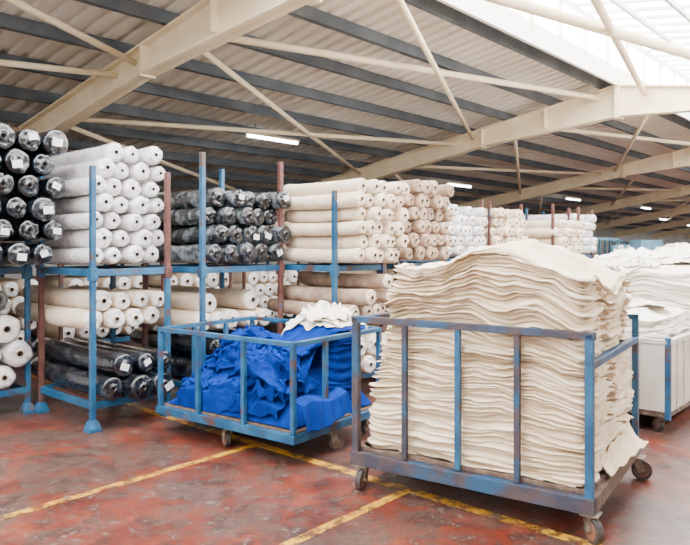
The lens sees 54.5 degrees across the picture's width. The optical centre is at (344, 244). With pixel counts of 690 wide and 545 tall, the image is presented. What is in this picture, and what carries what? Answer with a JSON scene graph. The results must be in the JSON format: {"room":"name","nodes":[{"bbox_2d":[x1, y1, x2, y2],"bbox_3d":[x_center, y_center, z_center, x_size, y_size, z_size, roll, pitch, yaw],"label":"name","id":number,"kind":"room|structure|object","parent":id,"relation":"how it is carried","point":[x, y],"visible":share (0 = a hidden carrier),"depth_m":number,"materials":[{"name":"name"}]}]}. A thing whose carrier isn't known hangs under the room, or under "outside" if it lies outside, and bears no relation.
{"room":"textile factory","nodes":[
{"label":"textile factory","id":0,"kind":"room"},
{"bbox_2d":[0,323,689,544],"bbox_3d":[20.297,1.650,24.784,35.000,0.100,92.000,0,0,42],"label":"floor","id":1,"kind":"structure","parent":0,"point":[256,495],"depth_m":4.28,"materials":[{"name":"red concrete"}]},
{"bbox_2d":[0,242,34,414],"bbox_3d":[-3.935,0.450,6.181,1.190,2.300,1.630,0,0,42],"label":"storage rack","id":2,"kind":"object","parent":1,"relation":"on","point":[27,407],"visible":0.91,"depth_m":6.36,"materials":[{"name":"blue metal"}]},
{"bbox_2d":[0,314,33,388],"bbox_3d":[-4.035,1.008,6.283,1.653,0.729,1.545,0,0,42],"label":"rolls","id":3,"kind":"object","parent":2,"relation":"on","point":[14,352],"visible":1,"depth_m":6.20,"materials":[{"name":"fabric"}]},
{"bbox_2d":[0,290,7,310],"bbox_3d":[-4.120,0.524,6.306,1.596,0.251,1.284,0,0,41],"label":"rolls","id":4,"kind":"object","parent":3,"relation":"on","point":[3,297],"visible":1,"depth_m":6.24,"materials":[{"name":"fabric"}]},
{"bbox_2d":[0,123,68,265],"bbox_3d":[-3.670,-0.417,5.985,1.735,1.233,1.674,0,0,41],"label":"rolls","id":5,"kind":"object","parent":2,"relation":"on","point":[27,209],"visible":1,"depth_m":5.85,"materials":[{"name":"plastic"}]},
{"bbox_2d":[0,264,37,357],"bbox_3d":[-4.960,0.425,8.839,1.310,2.350,1.410,0,0,42],"label":"storage rack","id":6,"kind":"object","parent":1,"relation":"on","point":[1,275],"visible":0.05,"depth_m":8.90,"materials":[{"name":"metal"}]},
{"bbox_2d":[0,277,37,340],"bbox_3d":[-5.044,0.907,8.918,1.527,0.919,1.352,0,0,42],"label":"rolls","id":7,"kind":"object","parent":6,"relation":"on","point":[12,287],"visible":0.3,"depth_m":8.75,"materials":[{"name":"fabric"}]},
{"bbox_2d":[22,263,148,341],"bbox_3d":[-3.889,0.425,10.028,1.310,2.350,1.410,0,0,42],"label":"storage rack","id":8,"kind":"object","parent":1,"relation":"on","point":[122,337],"visible":0.08,"depth_m":9.64,"materials":[{"name":"metal"}]},
{"bbox_2d":[31,275,141,339],"bbox_3d":[-3.952,0.904,10.117,1.513,0.896,1.333,0,0,43],"label":"rolls","id":9,"kind":"object","parent":8,"relation":"on","point":[124,281],"visible":0.3,"depth_m":9.60,"materials":[{"name":"fabric"}]},
{"bbox_2d":[34,165,171,433],"bbox_3d":[-2.287,0.460,6.352,1.110,2.280,0.850,0,0,42],"label":"storage rack","id":10,"kind":"object","parent":1,"relation":"on","point":[92,271],"visible":0.71,"depth_m":6.26,"materials":[{"name":"blue metal"}]},
{"bbox_2d":[15,285,163,328],"bbox_3d":[-2.576,0.594,6.698,1.642,0.369,0.818,0,0,42],"label":"rolls","id":11,"kind":"object","parent":10,"relation":"on","point":[69,306],"visible":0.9,"depth_m":6.26,"materials":[{"name":"fabric"}]},
{"bbox_2d":[21,142,164,263],"bbox_3d":[-2.626,-0.378,6.761,1.779,1.138,0.905,0,0,43],"label":"rolls","id":12,"kind":"object","parent":10,"relation":"on","point":[125,181],"visible":0.84,"depth_m":6.27,"materials":[{"name":"white fabric"}]},
{"bbox_2d":[31,336,173,400],"bbox_3d":[-2.361,1.152,6.431,1.778,0.421,0.695,0,0,43],"label":"rolls","id":13,"kind":"object","parent":10,"relation":"on","point":[124,370],"visible":0.88,"depth_m":6.02,"materials":[{"name":"black plastic"}]},
{"bbox_2d":[121,263,231,341],"bbox_3d":[-2.818,0.425,11.217,1.310,2.350,1.410,0,0,42],"label":"storage rack","id":14,"kind":"object","parent":1,"relation":"on","point":[229,273],"visible":0.03,"depth_m":11.11,"materials":[{"name":"metal"}]},
{"bbox_2d":[138,272,228,328],"bbox_3d":[-2.892,0.906,11.298,1.498,0.922,1.361,0,0,42],"label":"rolls","id":15,"kind":"object","parent":14,"relation":"on","point":[187,279],"visible":0.16,"depth_m":10.79,"materials":[{"name":"fabric"}]},
{"bbox_2d":[141,152,284,388],"bbox_3d":[-1.390,0.360,7.065,1.110,2.480,1.110,0,0,42],"label":"storage rack","id":16,"kind":"object","parent":1,"relation":"on","point":[202,268],"visible":0.41,"depth_m":6.59,"materials":[{"name":"blue metal"}]},
{"bbox_2d":[130,326,239,379],"bbox_3d":[-1.625,1.134,7.279,1.617,0.447,0.989,0,0,42],"label":"rolls","id":17,"kind":"object","parent":16,"relation":"on","point":[181,344],"visible":0.16,"depth_m":6.82,"materials":[{"name":"black plastic"}]},
{"bbox_2d":[130,285,270,329],"bbox_3d":[-1.668,0.666,7.276,1.663,0.395,0.897,0,0,42],"label":"rolls","id":18,"kind":"object","parent":17,"relation":"on","point":[221,303],"visible":0.48,"depth_m":6.89,"materials":[{"name":"fabric"}]},
{"bbox_2d":[155,225,291,264],"bbox_3d":[-1.573,-0.002,7.327,1.764,0.426,1.154,0,0,42],"label":"rolls","id":19,"kind":"object","parent":16,"relation":"on","point":[225,244],"visible":0.83,"depth_m":6.75,"materials":[{"name":"plastic"}]},
{"bbox_2d":[140,187,291,227],"bbox_3d":[-1.578,-0.380,7.397,1.841,0.388,1.115,0,0,45],"label":"rolls","id":20,"kind":"object","parent":19,"relation":"on","point":[231,207],"visible":0.83,"depth_m":6.79,"materials":[{"name":"plastic"}]},
{"bbox_2d":[237,259,299,326],"bbox_3d":[-1.748,0.425,12.406,1.310,2.350,1.410,0,0,42],"label":"storage rack","id":21,"kind":"object","parent":1,"relation":"on","point":[243,273],"visible":0.02,"depth_m":11.57,"materials":[{"name":"metal"}]},
{"bbox_2d":[225,270,297,317],"bbox_3d":[-1.822,0.909,12.499,1.535,0.899,1.335,0,0,42],"label":"rolls","id":22,"kind":"object","parent":21,"relation":"on","point":[265,283],"visible":0.35,"depth_m":11.91,"materials":[{"name":"fabric"}]},
{"bbox_2d":[270,210,300,248],"bbox_3d":[-1.789,-0.318,12.466,1.638,1.028,1.454,0,0,42],"label":"rolls","id":23,"kind":"object","parent":21,"relation":"on","point":[284,221],"visible":0.04,"depth_m":12.10,"materials":[{"name":"fabric"}]},
{"bbox_2d":[156,316,381,449],"bbox_3d":[-0.635,1.150,5.701,1.579,0.900,1.160,0,0,37],"label":"trolley","id":24,"kind":"object","parent":1,"relation":"on","point":[294,435],"visible":0.65,"depth_m":5.23,"materials":[{"name":"blue metal"}]},
{"bbox_2d":[168,319,371,428],"bbox_3d":[-0.641,1.000,5.704,1.740,0.708,1.659,0,0,0],"label":"heap","id":25,"kind":"object","parent":24,"relation":"on","point":[268,366],"visible":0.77,"depth_m":5.34,"materials":[{"name":"blue fabric"}]},
{"bbox_2d":[297,387,351,431],"bbox_3d":[-0.160,1.241,5.064,0.147,0.243,0.554,0,0,37],"label":"cloth","id":26,"kind":"object","parent":24,"relation":"on","point":[320,413],"visible":0.97,"depth_m":5.02,"materials":[{"name":"blue fabric"}]},
{"bbox_2d":[314,330,351,399],"bbox_3d":[-0.147,1.011,5.655,0.488,0.658,0.379,0,0,36],"label":"cloth","id":27,"kind":"object","parent":24,"relation":"in","point":[340,350],"visible":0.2,"depth_m":5.45,"materials":[{"name":"blue fabric"}]},
{"bbox_2d":[279,300,366,337],"bbox_3d":[-0.178,0.669,5.664,0.625,0.385,0.531,0,0,29],"label":"cloth","id":28,"kind":"object","parent":27,"relation":"on","point":[335,315],"visible":0.95,"depth_m":5.57,"materials":[{"name":"fabric"}]},
{"bbox_2d":[0,374,591,544],"bbox_3d":[-2.720,1.599,2.063,15.775,0.002,12.556,0,0,0],"label":"floor marking lines","id":29,"kind":"object","parent":1,"relation":"on","point":[403,490],"visible":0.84,"depth_m":4.25,"materials":[{"name":"yellow paint"}]},
{"bbox_2d":[276,190,386,378],"bbox_3d":[-0.146,0.525,7.310,0.910,2.150,0.880,0,0,42],"label":"storage rack","id":30,"kind":"object","parent":1,"relation":"on","point":[334,268],"visible":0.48,"depth_m":6.83,"materials":[{"name":"blue metal"}]},
{"bbox_2d":[267,271,392,315],"bbox_3d":[-0.134,0.532,7.340,1.536,0.468,0.779,0,0,43],"label":"rolls","id":31,"kind":"object","parent":30,"relation":"on","point":[360,292],"visible":0.74,"depth_m":7.08,"materials":[{"name":"fabric"}]},
{"bbox_2d":[283,328,385,372],"bbox_3d":[-0.169,1.132,7.337,1.284,0.433,0.743,0,0,42],"label":"rolls","id":32,"kind":"object","parent":30,"relation":"on","point":[368,341],"visible":0.2,"depth_m":6.91,"materials":[{"name":"fabric"}]},
{"bbox_2d":[283,178,409,263],"bbox_3d":[-0.025,-0.234,7.286,1.252,0.878,0.875,0,0,43],"label":"rolls","id":33,"kind":"object","parent":30,"relation":"on","point":[371,216],"visible":0.93,"depth_m":6.93,"materials":[{"name":"fabric"}]},
{"bbox_2d":[339,209,445,278],"bbox_3d":[0.692,0.425,10.109,1.210,2.350,1.260,0,0,42],"label":"storage rack","id":34,"kind":"object","parent":1,"relation":"on","point":[444,209],"visible":0.02,"depth_m":9.80,"materials":[{"name":"metal"}]},
{"bbox_2d":[340,269,393,278],"bbox_3d":[0.554,0.846,10.208,1.534,1.025,1.177,0,0,42],"label":"rolls","id":35,"kind":"object","parent":34,"relation":"on","point":[390,272],"visible":0.02,"depth_m":9.67,"materials":[{"name":"fabric"}]},
{"bbox_2d":[359,209,444,280],"bbox_3d":[0.522,0.550,8.277,1.110,2.100,1.010,0,0,42],"label":"storage rack","id":36,"kind":"object","parent":1,"relation":"on","point":[416,263],"visible":0.11,"depth_m":7.84,"materials":[{"name":"metal"}]},
{"bbox_2d":[363,279,394,331],"bbox_3d":[0.414,0.895,8.387,1.515,0.949,0.925,0,0,42],"label":"rolls","id":37,"kind":"object","parent":36,"relation":"on","point":[387,305],"visible":0.02,"depth_m":7.84,"materials":[{"name":"fabric"}]},
{"bbox_2d":[387,179,453,259],"bbox_3d":[0.508,-0.284,8.365,1.536,0.953,1.024,0,0,42],"label":"rolls","id":38,"kind":"object","parent":36,"relation":"on","point":[425,202],"visible":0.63,"depth_m":7.80,"materials":[{"name":"fabric"}]},
{"bbox_2d":[445,200,483,261],"bbox_3d":[1.517,0.425,11.249,1.210,2.350,1.260,0,0,42],"label":"storage rack","id":39,"kind":"object","parent":1,"relation":"on","point":[449,259],"visible":0.06,"depth_m":11.28,"materials":[{"name":"metal"}]},
{"bbox_2d":[445,204,487,256],"bbox_3d":[1.444,-0.222,11.325,1.656,0.849,1.239,0,0,42],"label":"rolls","id":40,"kind":"object","parent":39,"relation":"on","point":[466,228],"visible":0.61,"depth_m":10.80,"materials":[{"name":"fabric"}]},
{"bbox_2d":[350,312,652,544],"bbox_3d":[1.062,1.034,4.495,1.650,1.132,1.353,0,0,34],"label":"trolley","id":41,"kind":"object","parent":1,"relation":"on","point":[364,457],"visible":0.63,"depth_m":4.01,"materials":[{"name":"blue metal"}]},
{"bbox_2d":[365,239,633,487],"bbox_3d":[1.044,0.645,4.510,1.505,1.373,1.267,0,0,34],"label":"folded fabric","id":42,"kind":"object","parent":41,"relation":"on","point":[531,283],"visible":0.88,"depth_m":4.00,"materials":[{"name":"beige fabric"}]},
{"bbox_2d":[600,421,647,475],"bbox_3d":[1.759,1.260,4.206,0.136,0.166,0.803,0,0,34],"label":"cloth offcut","id":43,"kind":"object","parent":41,"relation":"on","point":[628,444],"visible":0.94,"depth_m":4.21,"materials":[{"name":"beige fabric"}]},
{"bbox_2d":[488,201,522,245],"bbox_3d":[2.454,0.425,12.290,1.210,2.350,1.260,0,0,42],"label":"storage rack","id":44,"kind":"object","parent":1,"relation":"on","point":[489,202],"visible":0.04,"depth_m":11.48,"materials":[{"name":"metal"}]},
{"bbox_2d":[479,208,528,245],"bbox_3d":[2.366,-0.219,12.364,1.638,0.847,1.292,0,0,43],"label":"rolls","id":45,"kind":"object","parent":44,"relation":"on","point":[507,225],"visible":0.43,"depth_m":11.73,"materials":[{"name":"fabric"}]},
{"bbox_2d":[497,204,579,245],"bbox_3d":[3.792,0.425,13.103,1.210,2.350,1.260,0,0,42],"label":"storage rack","id":46,"kind":"object","parent":1,"relation":"on","point":[552,205],"visible":0.06,"depth_m":12.30,"materials":[{"name":"metal"}]},
{"bbox_2d":[523,219,584,253],"bbox_3d":[3.702,-0.135,13.192,1.654,0.680,1.282,0,0,41],"label":"rolls","id":47,"kind":"object","parent":46,"relation":"on","point":[568,234],"visible":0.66,"depth_m":12.54,"materials":[{"name":"fabric"}]},
{"bbox_2d":[542,208,593,258],"bbox_3d":[4.506,0.425,14.345,1.210,2.350,1.260,0,0,42],"label":"storage rack","id":48,"kind":"object","parent":1,"relation":"on","point":[590,255],"visible":0.1,"depth_m":14.32,"materials":[{"name":"metal"}]},
{"bbox_2d":[523,213,597,253],"bbox_3d":[4.423,-0.228,14.414,1.666,0.847,1.267,0,0,40],"label":"rolls","id":49,"kind":"object","parent":48,"relation":"on","point":[589,242],"visible":0.34,"depth_m":14.00,"materials":[{"name":"fabric"}]},
{"bbox_2d":[598,239,621,255],"bbox_3d":[10.590,0.685,24.913,1.600,1.830,2.260,0,0,42],"label":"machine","id":50,"kind":"object","parent":1,"relation":"on","point":[620,240],"visible":0.09,"depth_m":24.56,"materials":[{"name":"metal"}]},
{"bbox_2d":[604,240,624,254],"bbox_3d":[12.486,0.685,29.261,1.600,1.830,2.260,0,0,42],"label":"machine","id":51,"kind":"object","parent":1,"relation":"on","point":[604,240],"visible":0.07,"depth_m":28.90,"materials":[{"name":"metal"}]},
{"bbox_2d":[594,237,662,253],"bbox_3d":[8.694,0.685,20.565,1.600,1.830,2.260,0,0,42],"label":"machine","id":52,"kind":"object","parent":1,"relation":"on","point":[637,244],"visible":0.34,"depth_m":19.94,"materials":[{"name":"metal"}]},
{"bbox_2d":[627,332,689,430],"bbox_3d":[2.612,1.190,6.563,1.448,0.820,1.298,0,0,42],"label":"trolley","id":53,"kind":"object","parent":1,"relation":"on","point":[664,365],"visible":0.32,"depth_m":5.73,"materials":[{"name":"blue paint"}]},
{"bbox_2d":[623,304,689,339],"bbox_3d":[2.612,0.975,6.567,1.330,0.851,1.191,0,0,42],"label":"cloth","id":54,"kind":"object","parent":53,"relation":"on","point":[655,322],"visible":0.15,"depth_m":5.99,"materials":[{"name":"fabric"}]},
{"bbox_2d":[625,293,677,309],"bbox_3d":[2.555,0.551,6.556,1.284,0.342,1.055,0,0,32],"label":"cloth","id":55,"kind":"object","parent":54,"relation":"on","point":[639,300],"visible":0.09,"depth_m":6.24,"materials":[{"name":"fabric"}]},
{"bbox_3d":[-0.677,0.425,13.595,1.914,2.350,1.922,0,0,0],"label":"storage rack","id":56,"kind":"object","parent":1,"relation":"on","visible":0},
{"bbox_2d":[291,270,324,285],"bbox_3d":[-0.756,0.901,13.688,1.540,0.922,1.361,0,0,42],"label":"rolls","id":57,"kind":"object","parent":56,"relation":"on","point":[295,283],"visible":0.02,"depth_m":12.99,"materials":[{"name":"fabric"}]},
{"bbox_3d":[3.588,1.190,7.871,1.970,0.820,1.963,0,0,0],"label":"trolley","id":58,"kind":"object","parent":1,"relation":"on","visible":0},
{"bbox_2d":[608,263,689,320],"bbox_3d":[3.588,0.792,7.875,1.338,1.216,1.248,0,0,42],"label":"cloth","id":59,"kind":"object","parent":58,"relation":"on","point":[668,284],"visible":0.21,"depth_m":7.29,"materials":[{"name":"fabric"}]},
{"bbox_2d":[592,247,689,274],"bbox_3d":[3.527,0.191,7.865,1.288,0.342,1.098,0,0,31],"label":"cloth","id":60,"kind":"object","parent":59,"relation":"on","point":[625,261],"visible":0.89,"depth_m":7.65,"materials":[{"name":"fabric"}]},
{"bbox_3d":[5.625,1.190,10.881,1.970,0.820,1.963,0,0,0],"label":"trolley","id":61,"kind":"object","parent":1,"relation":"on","visible":0},
{"bbox_3d":[5.624,0.778,10.874,1.720,1.243,1.707,0,0,0],"label":"cloth","id":62,"kind":"object","parent":61,"relation":"on","visible":0},
{"bbox_2d":[662,245,689,252],"bbox_3d":[5.564,0.171,10.874,1.288,0.342,1.098,0,0,31],"label":"cloth","id":63,"kind":"object","parent":62,"relation":"on","point":[685,248],"visible":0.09,"depth_m":10.99,"materials":[{"name":"fabric"}]},
{"bbox_3d":[6.603,1.190,12.490,2.111,0.820,2.104,0,0,0],"label":"trolley","id":64,"kind":"object","parent":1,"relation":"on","visible":0},
{"bbox_3d":[6.606,0.741,12.490,1.847,1.319,1.834,0,0,0],"label":"cloth","id":65,"kind":"object","parent":64,"relation":"on","visible":0},
{"bbox_2d":[667,243,689,247],"bbox_3d":[6.537,0.131,12.483,1.384,0.342,1.185,0,0,31],"label":"cloth","id":66,"kind":"object","parent":65,"relation":"on","point":[684,244],"visible":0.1,"depth_m":12.75,"materials":[{"name":"fabric"}]},
{"bbox_3d":[7.421,1.190,14.444,2.111,0.820,2.104,0,0,0],"label":"trolley","id":67,"kind":"object","parent":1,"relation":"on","visible":0},
{"bbox_3d":[7.427,0.743,14.437,1.842,1.314,1.849,0,0,0],"label":"cloth","id":68,"kind":"object","parent":67,"relation":"on","visible":0},
{"bbox_2d":[654,242,689,249],"bbox_3d":[7.355,0.111,14.438,1.384,0.342,1.185,0,0,31],"label":"cloth","id":69,"kind":"object","parent":68,"relation":"on","point":[676,243],"visible":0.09,"depth_m":14.70,"materials":[{"name":"beige fabric"}]},
{"bbox_2d":[0,0,689,231],"bbox_3d":[20.124,-1.780,24.816,35.302,3.628,91.816,0,0,42],"label":"ceiling","id":70,"kind":"structure","parent":0,"point":[444,38],"depth_m":12.90,"materials":[{"name":"beige metal"}]},
{"bbox_2d":[17,0,321,132],"bbox_3d":[2.298,-1.404,4.794,26.171,4.157,23.598,0,0,0],"label":"rafter","id":71,"kind":"object","parent":70,"relation":"attached to","point":[207,25],"depth_m":8.96,"materials":[{"name":"beige metal"}]},
{"bbox_2d":[245,123,299,144],"bbox_3d":[-1.528,-2.373,14.294,0.120,0.315,1.440,0,0,42],"label":"light","id":72,"kind":"object","parent":70,"relation":"hanging from","point":[269,137],"visible":0.83,"depth_m":14.24,"materials":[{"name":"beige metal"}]},
{"bbox_2d":[0,0,689,226],"bbox_3d":[17.422,-2.255,30.784,57.479,1.939,64.800,0,0,0],"label":"roof beams","id":73,"kind":"structure","parent":70,"relation":"attached to","point":[606,27],"depth_m":10.72,"materials":[{"name":"beige metal"}]},
{"bbox_2d":[315,76,689,182],"bbox_3d":[8.387,-1.404,11.556,26.171,4.157,23.598,0,0,0],"label":"rafter","id":74,"kind":"object","parent":70,"relation":"attached to","point":[617,102],"depth_m":14.89,"materials":[{"name":"beige metal"}]},
{"bbox_2d":[437,0,689,120],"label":"skylight","id":75,"kind":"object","parent":70,"relation":"attached to","point":[595,41],"depth_m":12.40,"materials":[{"name":"white plastic"}]},
{"bbox_2d":[457,147,689,208],"bbox_3d":[14.677,-1.404,18.542,26.171,4.157,23.598,0,0,0],"label":"rafter","id":76,"kind":"object","parent":70,"relation":"attached to","point":[679,158],"depth_m":23.77,"materials":[{"name":"beige metal"}]},
{"bbox_2d":[549,185,689,214],"bbox_3d":[20.967,-1.404,25.527,26.171,4.157,23.598,0,0,0],"label":"rafter","id":77,"kind":"object","parent":70,"relation":"attached to","point":[685,190],"depth_m":31.98,"materials":[{"name":"beige metal"}]},
{"bbox_2d":[593,205,689,230],"bbox_3d":[27.256,-1.404,32.513,26.171,4.157,23.598,0,0,0],"label":"rafter","id":78,"kind":"object","parent":70,"relation":"attached to","point":[685,209],"depth_m":40.70,"materials":[{"name":"beige metal"}]},
{"bbox_2d":[613,218,689,237],"bbox_3d":[33.546,-1.404,39.499,26.171,4.157,23.598,0,0,0],"label":"rafter","id":79,"kind":"object","parent":70,"relation":"attached to","point":[684,222],"depth_m":49.31,"materials":[{"name":"beige metal"}]},
{"bbox_2d":[653,228,689,238],"bbox_3d":[39.836,-1.404,46.484,26.171,4.157,23.598,0,0,0],"label":"rafter","id":80,"kind":"object","parent":70,"relation":"attached to","point":[686,230],"depth_m":57.17,"materials":[{"name":"beige metal"}]},
{"bbox_2d":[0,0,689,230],"bbox_3d":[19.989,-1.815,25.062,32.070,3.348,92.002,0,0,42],"label":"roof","id":81,"kind":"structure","parent":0,"point":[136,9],"depth_m":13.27,"materials":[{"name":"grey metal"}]},
{"bbox_2d":[446,176,471,187],"bbox_3d":[3.848,-2.119,22.506,0.120,0.315,1.440,0,0,42],"label":"light","id":82,"kind":"object","parent":81,"relation":"hanging from","point":[467,185],"visible":0.91,"depth_m":22.48,"materials":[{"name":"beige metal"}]},
{"bbox_2d":[565,195,580,200],"bbox_3d":[10.004,-2.119,29.343,0.120,0.315,1.440,0,0,42],"label":"light","id":83,"kind":"object","parent":81,"relation":"hanging from","point":[568,197],"visible":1,"depth_m":29.20,"materials":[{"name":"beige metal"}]},
{"bbox_2d":[5,229,689,278],"bbox_3d":[7.218,-0.050,36.561,0.200,3.300,92.000,0,0,42],"label":"wall","id":84,"kind":"structure","parent":0,"point":[602,233],"depth_m":50.27,"materials":[{"name":"paint"}]},
{"bbox_3d":[4.635,0.779,9.340,1.686,1.241,1.685,0,0,0],"label":"cloth","id":85,"kind":"object","parent":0,"visible":0},
{"bbox_2d":[653,248,689,259],"bbox_3d":[4.583,0.211,9.336,1.288,0.342,1.098,0,0,31],"label":"cloth","id":86,"kind":"object","parent":85,"relation":"on","point":[685,255],"visible":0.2,"depth_m":9.29,"materials":[{"name":"fabric"}]}
]}

